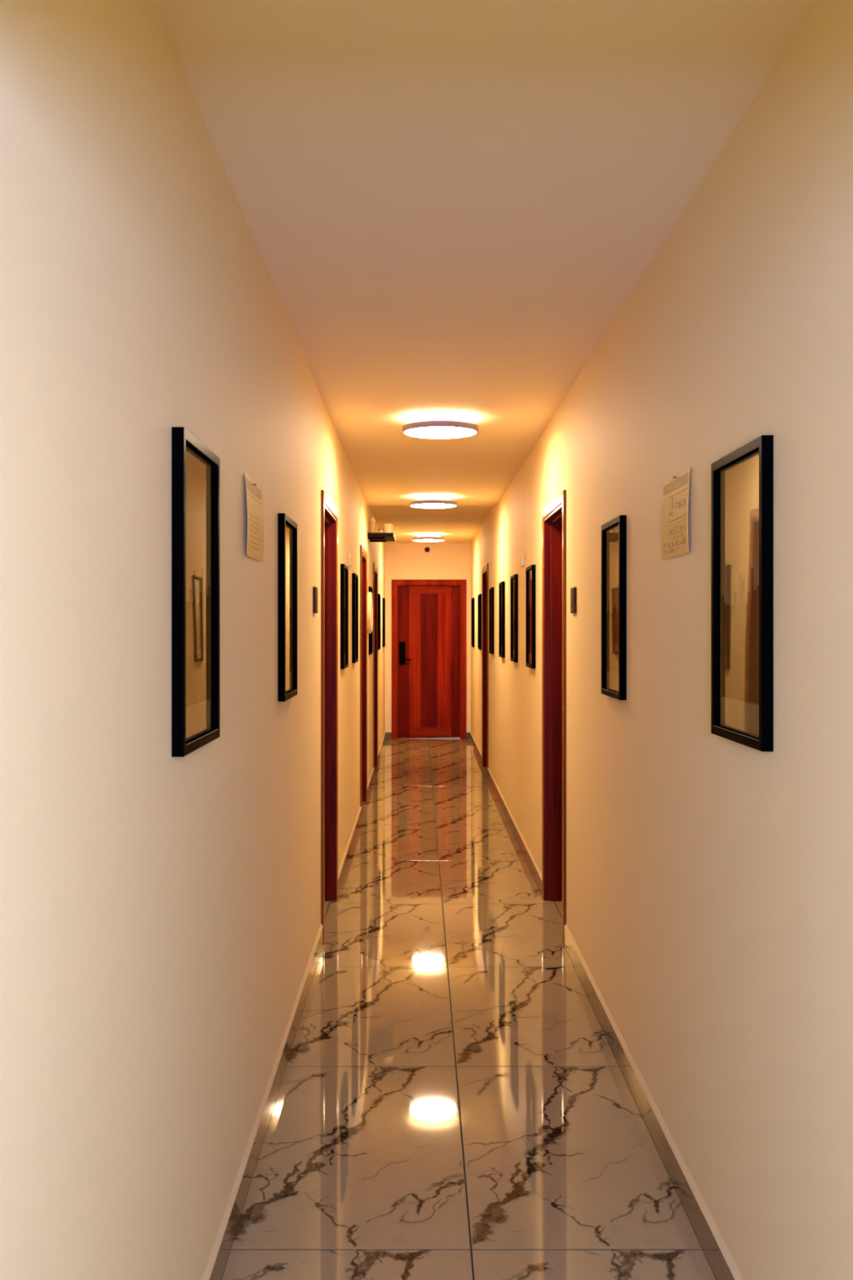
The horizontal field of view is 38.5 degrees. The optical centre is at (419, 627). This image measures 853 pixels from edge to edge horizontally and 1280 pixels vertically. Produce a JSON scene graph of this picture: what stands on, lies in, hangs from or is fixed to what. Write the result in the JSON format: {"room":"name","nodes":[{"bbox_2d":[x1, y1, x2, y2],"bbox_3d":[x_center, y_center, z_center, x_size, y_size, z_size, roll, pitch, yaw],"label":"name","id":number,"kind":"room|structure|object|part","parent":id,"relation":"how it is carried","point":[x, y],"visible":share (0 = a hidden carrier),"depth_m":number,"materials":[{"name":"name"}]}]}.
{"room":"hotel corridor","nodes":[
{"label":"hotel corridor","id":0,"kind":"room"},
{"bbox_2d":[0,0,385,1279],"bbox_3d":[-0.529,0.098,7.495,0.150,2.770,17.490,0,0,0],"label":"wall","id":1,"kind":"structure","parent":0,"point":[160,912],"depth_m":1.97,"materials":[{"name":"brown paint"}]},
{"bbox_2d":[171,426,219,756],"bbox_3d":[-0.443,-0.066,2.440,0.022,0.605,0.405,0,0,0],"label":"picture frame","id":2,"kind":"object","parent":1,"relation":"attached to","point":[195,468],"visible":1,"depth_m":2.42,"materials":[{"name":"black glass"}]},
{"bbox_2d":[186,455,209,706],"bbox_3d":[-0.448,-0.090,2.440,0.001,0.484,0.344,0,0,0],"label":"print","id":3,"kind":"object","parent":2,"relation":"attached to","point":[197,470],"depth_m":2.47},
{"bbox_2d":[244,472,263,561],"bbox_3d":[-0.448,-0.294,3.305,0.012,0.212,0.325,0,0,0],"label":"sheet","id":4,"kind":"object","parent":1,"relation":"attached to","point":[254,491],"visible":1,"depth_m":3.32,"materials":[{"name":"beige paper"}]},
{"bbox_2d":[277,513,297,701],"bbox_3d":[-0.443,-0.066,4.120,0.022,0.605,0.405,0,0,0],"label":"picture frame","id":5,"kind":"object","parent":1,"relation":"attached to","point":[286,526],"visible":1,"depth_m":4.08,"materials":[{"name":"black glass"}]},
{"bbox_3d":[-0.445,-0.066,4.120,0.001,0.581,0.381,0,0,0],"label":"glass pane","id":6,"kind":"part","parent":5,"relation":"part of","materials":[{"name":"glass"}]},
{"bbox_2d":[201,731,386,1279],"bbox_3d":[-0.449,1.415,7.495,0.010,0.105,17.190,0,0,0],"label":"baseboard","id":7,"kind":"structure","parent":1,"relation":"attached to","point":[218,1259],"depth_m":3.52,"materials":[{"name":"tile"}]},
{"bbox_2d":[312,586,317,613],"bbox_3d":[-0.448,-0.120,5.265,0.012,0.112,0.124,0,0,0],"label":"switch panel","id":8,"kind":"object","parent":1,"relation":"attached to","point":[314,588],"visible":1,"depth_m":5.20,"materials":[{"name":"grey plastic"}]},
{"bbox_3d":[-0.443,-0.132,5.265,0.002,0.068,0.100,0,0,0],"label":"touch panel","id":9,"kind":"part","parent":8,"relation":"part of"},
{"bbox_2d":[320,489,337,944],"bbox_3d":[-0.522,0.413,6.122,0.161,2.100,0.985,0,0,0],"label":"door","id":10,"kind":"structure","parent":1,"relation":"in","point":[329,513],"depth_m":6.54,"materials":[{"name":"brown wood"}]},
{"bbox_2d":[340,564,348,669],"bbox_3d":[-0.443,-0.066,7.215,0.022,0.605,0.405,0,0,0],"label":"picture frame","id":11,"kind":"object","parent":1,"relation":"attached to","point":[344,568],"visible":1,"depth_m":7.01,"materials":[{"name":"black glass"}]},
{"bbox_3d":[-0.445,-0.066,7.215,0.001,0.581,0.381,0,0,0],"label":"glass pane","id":12,"kind":"part","parent":11,"relation":"part of","materials":[{"name":"glass"}]},
{"bbox_2d":[348,553,351,566],"bbox_3d":[-0.447,-0.439,7.880,0.016,0.080,0.120,0,0,0],"label":"socket cover","id":13,"kind":"object","parent":1,"relation":"attached to","point":[349,554],"visible":1,"depth_m":7.82,"materials":[{"name":"beige plastic"}]},
{"bbox_2d":[351,573,358,662],"bbox_3d":[-0.443,-0.066,8.420,0.022,0.605,0.405,0,0,0],"label":"picture frame","id":14,"kind":"object","parent":1,"relation":"attached to","point":[354,576],"visible":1,"depth_m":8.22,"materials":[{"name":"black wood"}]},
{"bbox_3d":[-0.445,-0.066,8.420,0.001,0.581,0.381,0,0,0],"label":"glass pane","id":15,"kind":"part","parent":14,"relation":"part of","materials":[{"name":"glass"}]},
{"bbox_2d":[360,544,367,817],"bbox_3d":[-0.522,0.413,9.838,0.161,2.100,0.985,0,0,0],"label":"door","id":16,"kind":"structure","parent":1,"relation":"in","point":[363,554],"depth_m":10.26,"materials":[{"name":"brown wood"}]},
{"bbox_2d":[367,591,373,633],"bbox_3d":[-0.432,-0.132,10.600,0.044,0.360,0.360,0,0,0],"label":"wall lamp","id":17,"kind":"object","parent":1,"relation":"attached to","point":[370,602],"visible":0.86,"depth_m":10.47,"materials":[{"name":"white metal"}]},
{"bbox_2d":[368,586,373,654],"bbox_3d":[-0.443,-0.066,11.100,0.022,0.605,0.405,0,0,0],"label":"picture frame","id":18,"kind":"object","parent":1,"relation":"attached to","point":[370,588],"visible":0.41,"depth_m":10.90,"materials":[{"name":"black wood"}]},
{"bbox_2d":[373,563,377,777],"bbox_3d":[-0.522,0.413,12.443,0.161,2.100,0.985,0,0,0],"label":"door","id":19,"kind":"structure","parent":1,"relation":"in","point":[375,567],"depth_m":12.87,"materials":[{"name":"brown wood"}]},
{"bbox_2d":[377,593,380,649],"bbox_3d":[-0.443,-0.066,13.400,0.022,0.605,0.405,0,0,0],"label":"picture frame","id":20,"kind":"object","parent":1,"relation":"attached to","point":[379,594],"visible":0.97,"depth_m":13.20,"materials":[{"name":"black wood"}]},
{"bbox_2d":[367,533,395,542],"bbox_3d":[-0.338,-0.810,10.980,0.234,0.046,0.600,0,0,0],"label":"wall shelf","id":21,"kind":"object","parent":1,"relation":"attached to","point":[373,537],"visible":1,"depth_m":10.78,"materials":[{"name":"black wood"}]},
{"bbox_2d":[369,516,375,533],"bbox_3d":[-0.412,-0.906,10.760,0.052,0.147,0.052,0,0,0],"label":"bottle","id":22,"kind":"object","parent":21,"relation":"on","point":[372,522],"visible":1,"depth_m":10.74,"materials":[{"name":"beige ceramic"}]},
{"bbox_2d":[377,528,383,533],"bbox_3d":[-0.339,-0.851,10.770,0.059,0.036,0.059,0,0,0],"label":"bowl","id":23,"kind":"object","parent":21,"relation":"on","point":[380,531],"visible":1,"depth_m":10.75,"materials":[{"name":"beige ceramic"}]},
{"bbox_2d":[382,524,393,533],"bbox_3d":[-0.277,-0.874,10.780,0.095,0.082,0.095,0,0,0],"label":"pot","id":24,"kind":"object","parent":21,"relation":"on","point":[388,528],"visible":0.9,"depth_m":10.74,"materials":[{"name":"beige ceramic"}]},
{"bbox_2d":[382,597,385,647],"bbox_3d":[-0.443,-0.066,15.200,0.022,0.605,0.405,0,0,0],"label":"picture frame","id":25,"kind":"object","parent":1,"relation":"attached to","point":[383,598],"visible":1,"depth_m":15.00,"materials":[{"name":"black wood"}]},
{"bbox_2d":[385,543,471,732],"bbox_3d":[0.111,0.098,16.165,1.132,2.770,0.150,0,0,0],"label":"wall","id":26,"kind":"structure","parent":0,"point":[402,561],"depth_m":16.09,"materials":[{"name":"brown paint"}]},
{"bbox_2d":[424,546,430,551],"bbox_3d":[0.103,-1.032,16.071,0.068,0.068,0.038,0,0,0],"label":"detector","id":27,"kind":"object","parent":26,"relation":"attached to","point":[427,548],"visible":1,"depth_m":16.07,"materials":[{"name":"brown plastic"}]},
{"bbox_2d":[386,731,470,738],"bbox_3d":[0.111,1.415,16.085,1.110,0.105,0.010,0,0,0],"label":"baseboard","id":28,"kind":"structure","parent":26,"relation":"attached to","point":[388,734],"depth_m":16.08,"materials":[{"name":"tile"}]},
{"bbox_2d":[391,579,466,738],"bbox_3d":[0.127,0.413,16.148,0.985,2.100,0.180,0,0,0],"label":"door","id":29,"kind":"structure","parent":26,"relation":"in","point":[428,616],"depth_m":16.12,"materials":[{"name":"red wood"}]},
{"bbox_3d":[0.144,1.375,16.121,0.553,0.116,0.007,0,0,0],"label":"rail","id":30,"kind":"part","parent":29,"relation":"part of","materials":[{"name":"red wood"}]},
{"bbox_3d":[0.144,-0.506,16.121,0.553,0.101,0.007,0,0,0],"label":"rail","id":31,"kind":"part","parent":29,"relation":"part of","materials":[{"name":"red wood"}]},
{"bbox_2d":[222,737,715,1279],"bbox_3d":[0.111,1.473,7.920,1.412,0.020,18.340,0,0,0],"label":"floor","id":32,"kind":"structure","parent":0,"point":[454,1101],"depth_m":3.81,"materials":[{"name":"stone"}]},
{"bbox_2d":[152,0,816,543],"bbox_3d":[0.111,-1.195,7.495,1.432,0.250,17.490,0,0,0],"label":"ceiling","id":33,"kind":"structure","parent":0,"point":[449,206],"depth_m":2.89,"materials":[{"name":"beige paint"}]},
{"bbox_2d":[412,533,444,542],"bbox_3d":[0.108,-1.070,14.500,0.386,0.088,0.386,0,0,0],"label":"ceiling light","id":34,"kind":"object","parent":33,"relation":"attached to","point":[423,537],"visible":1,"depth_m":14.38,"materials":[{"name":"white plastic"}]},
{"bbox_2d":[413,539,443,542],"bbox_3d":[0.108,-1.033,14.500,0.371,0.014,0.371,0,0,0],"label":"diffuser","id":35,"kind":"object","parent":34,"relation":"attached to","point":[420,540],"depth_m":14.41,"materials":[{"name":"white plastic"}]},
{"bbox_2d":[409,494,457,508],"bbox_3d":[0.115,-1.026,9.950,0.386,0.088,0.386,0,0,0],"label":"ceiling light","id":36,"kind":"object","parent":33,"relation":"attached to","point":[428,501],"visible":1,"depth_m":9.83,"materials":[{"name":"white plastic"}]},
{"bbox_2d":[410,503,456,508],"bbox_3d":[0.115,-0.989,9.950,0.371,0.014,0.371,0,0,0],"label":"diffuser","id":37,"kind":"object","parent":36,"relation":"attached to","point":[416,505],"depth_m":9.87,"materials":[{"name":"white plastic"}]},
{"bbox_2d":[402,413,478,438],"bbox_3d":[0.107,-1.026,6.220,0.386,0.088,0.386,0,0,0],"label":"ceiling light","id":38,"kind":"object","parent":33,"relation":"attached to","point":[436,425],"visible":1,"depth_m":6.10,"materials":[{"name":"white plastic"}]},
{"bbox_2d":[404,426,476,438],"bbox_3d":[0.107,-0.989,6.220,0.371,0.014,0.371,0,0,0],"label":"diffuser","id":39,"kind":"object","parent":38,"relation":"attached to","point":[418,432],"depth_m":6.15,"materials":[{"name":"white plastic"}]},
{"bbox_2d":[471,0,852,1279],"bbox_3d":[0.752,0.098,7.495,0.150,2.770,17.490,0,0,0],"label":"wall","id":40,"kind":"structure","parent":0,"point":[709,876],"depth_m":2.64,"materials":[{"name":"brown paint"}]},
{"bbox_2d":[471,597,474,647],"bbox_3d":[0.666,-0.066,15.150,0.022,0.605,0.405,0,0,0],"label":"picture frame","id":41,"kind":"object","parent":40,"relation":"attached to","point":[473,598],"visible":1,"depth_m":14.95,"materials":[{"name":"black wood"}]},
{"bbox_2d":[477,594,481,649],"bbox_3d":[0.666,-0.066,13.470,0.022,0.605,0.405,0,0,0],"label":"picture frame","id":42,"kind":"object","parent":40,"relation":"attached to","point":[479,596],"visible":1,"depth_m":13.27,"materials":[{"name":"black wood"}]},
{"bbox_2d":[482,563,488,768],"bbox_3d":[0.745,0.413,12.443,0.161,2.100,0.985,0,0,0],"label":"door","id":43,"kind":"structure","parent":40,"relation":"in","point":[485,569],"depth_m":12.87,"materials":[{"name":"brown wood"}]},
{"bbox_2d":[488,586,493,653],"bbox_3d":[0.666,-0.066,11.250,0.022,0.605,0.405,0,0,0],"label":"picture frame","id":44,"kind":"object","parent":40,"relation":"attached to","point":[491,589],"visible":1,"depth_m":11.05,"materials":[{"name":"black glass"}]},
{"bbox_3d":[0.668,-0.066,11.250,0.001,0.581,0.381,0,0,0],"label":"glass pane","id":45,"kind":"part","parent":44,"relation":"part of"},
{"bbox_2d":[498,581,505,657],"bbox_3d":[0.666,-0.066,9.840,0.022,0.605,0.405,0,0,0],"label":"picture frame","id":46,"kind":"object","parent":40,"relation":"attached to","point":[502,584],"visible":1,"depth_m":9.64,"materials":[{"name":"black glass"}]},
{"bbox_3d":[0.668,-0.066,9.840,0.001,0.581,0.381,0,0,0],"label":"glass pane","id":47,"kind":"part","parent":46,"relation":"part of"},
{"bbox_2d":[510,573,518,662],"bbox_3d":[0.666,-0.066,8.570,0.022,0.605,0.405,0,0,0],"label":"picture frame","id":48,"kind":"object","parent":40,"relation":"attached to","point":[513,579],"visible":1,"depth_m":8.38,"materials":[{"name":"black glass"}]},
{"bbox_3d":[0.668,-0.066,8.570,0.001,0.581,0.381,0,0,0],"label":"glass pane","id":49,"kind":"part","parent":48,"relation":"part of","materials":[{"name":"glass"}]},
{"bbox_2d":[520,553,524,566],"bbox_3d":[0.669,-0.442,7.950,0.016,0.080,0.120,0,0,0],"label":"socket cover","id":50,"kind":"object","parent":40,"relation":"attached to","point":[522,554],"visible":1,"depth_m":7.89,"materials":[{"name":"beige plastic"}]},
{"bbox_2d":[525,564,535,668],"bbox_3d":[0.666,-0.066,7.300,0.022,0.605,0.405,0,0,0],"label":"picture frame","id":51,"kind":"object","parent":40,"relation":"attached to","point":[531,570],"visible":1,"depth_m":7.30,"materials":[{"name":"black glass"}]},
{"bbox_3d":[0.668,-0.066,7.300,0.001,0.581,0.381,0,0,0],"label":"glass pane","id":52,"kind":"part","parent":51,"relation":"part of","materials":[{"name":"glass"}]},
{"bbox_2d":[542,489,566,945],"bbox_3d":[0.745,0.413,6.117,0.161,2.100,0.985,0,0,0],"label":"door","id":53,"kind":"structure","parent":40,"relation":"in","point":[553,515],"depth_m":6.53,"materials":[{"name":"brown wood"}]},
{"bbox_2d":[570,586,576,613],"bbox_3d":[0.671,-0.120,5.315,0.012,0.112,0.124,0,0,0],"label":"switch panel","id":54,"kind":"object","parent":40,"relation":"attached to","point":[573,590],"visible":1,"depth_m":5.26,"materials":[{"name":"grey plastic"}]},
{"bbox_3d":[0.665,-0.132,5.315,0.002,0.068,0.100,0,0,0],"label":"touch panel","id":55,"kind":"part","parent":54,"relation":"part of","materials":[{"name":"grey plastic"}]},
{"bbox_2d":[470,731,743,1279],"bbox_3d":[0.672,1.415,7.495,0.010,0.105,17.190,0,0,0],"label":"baseboard","id":56,"kind":"structure","parent":40,"relation":"attached to","point":[718,1256],"depth_m":3.55,"materials":[{"name":"tile"}]},
{"bbox_2d":[601,515,626,700],"bbox_3d":[0.666,-0.066,4.190,0.022,0.605,0.405,0,0,0],"label":"picture frame","id":57,"kind":"object","parent":40,"relation":"attached to","point":[614,532],"visible":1,"depth_m":4.18,"materials":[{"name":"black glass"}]},
{"bbox_2d":[607,528,618,672],"bbox_3d":[0.671,-0.090,4.190,0.001,0.484,0.344,0,0,0],"label":"print","id":58,"kind":"object","parent":57,"relation":"attached to","point":[612,534],"depth_m":4.23},
{"bbox_2d":[662,466,689,559],"bbox_3d":[0.671,-0.294,3.195,0.012,0.212,0.325,0,0,0],"label":"sheet","id":59,"kind":"object","parent":40,"relation":"attached to","point":[676,490],"visible":1,"depth_m":3.19,"materials":[{"name":"beige paper"}]},
{"bbox_2d":[711,435,773,751],"bbox_3d":[0.666,-0.066,2.535,0.022,0.605,0.405,0,0,0],"label":"picture frame","id":60,"kind":"object","parent":40,"relation":"attached to","point":[742,481],"visible":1,"depth_m":2.53,"materials":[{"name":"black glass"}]},
{"bbox_2d":[721,459,759,704],"bbox_3d":[0.671,-0.090,2.535,0.001,0.484,0.344,0,0,0],"label":"print","id":61,"kind":"object","parent":60,"relation":"attached to","point":[740,481],"depth_m":2.55}
]}

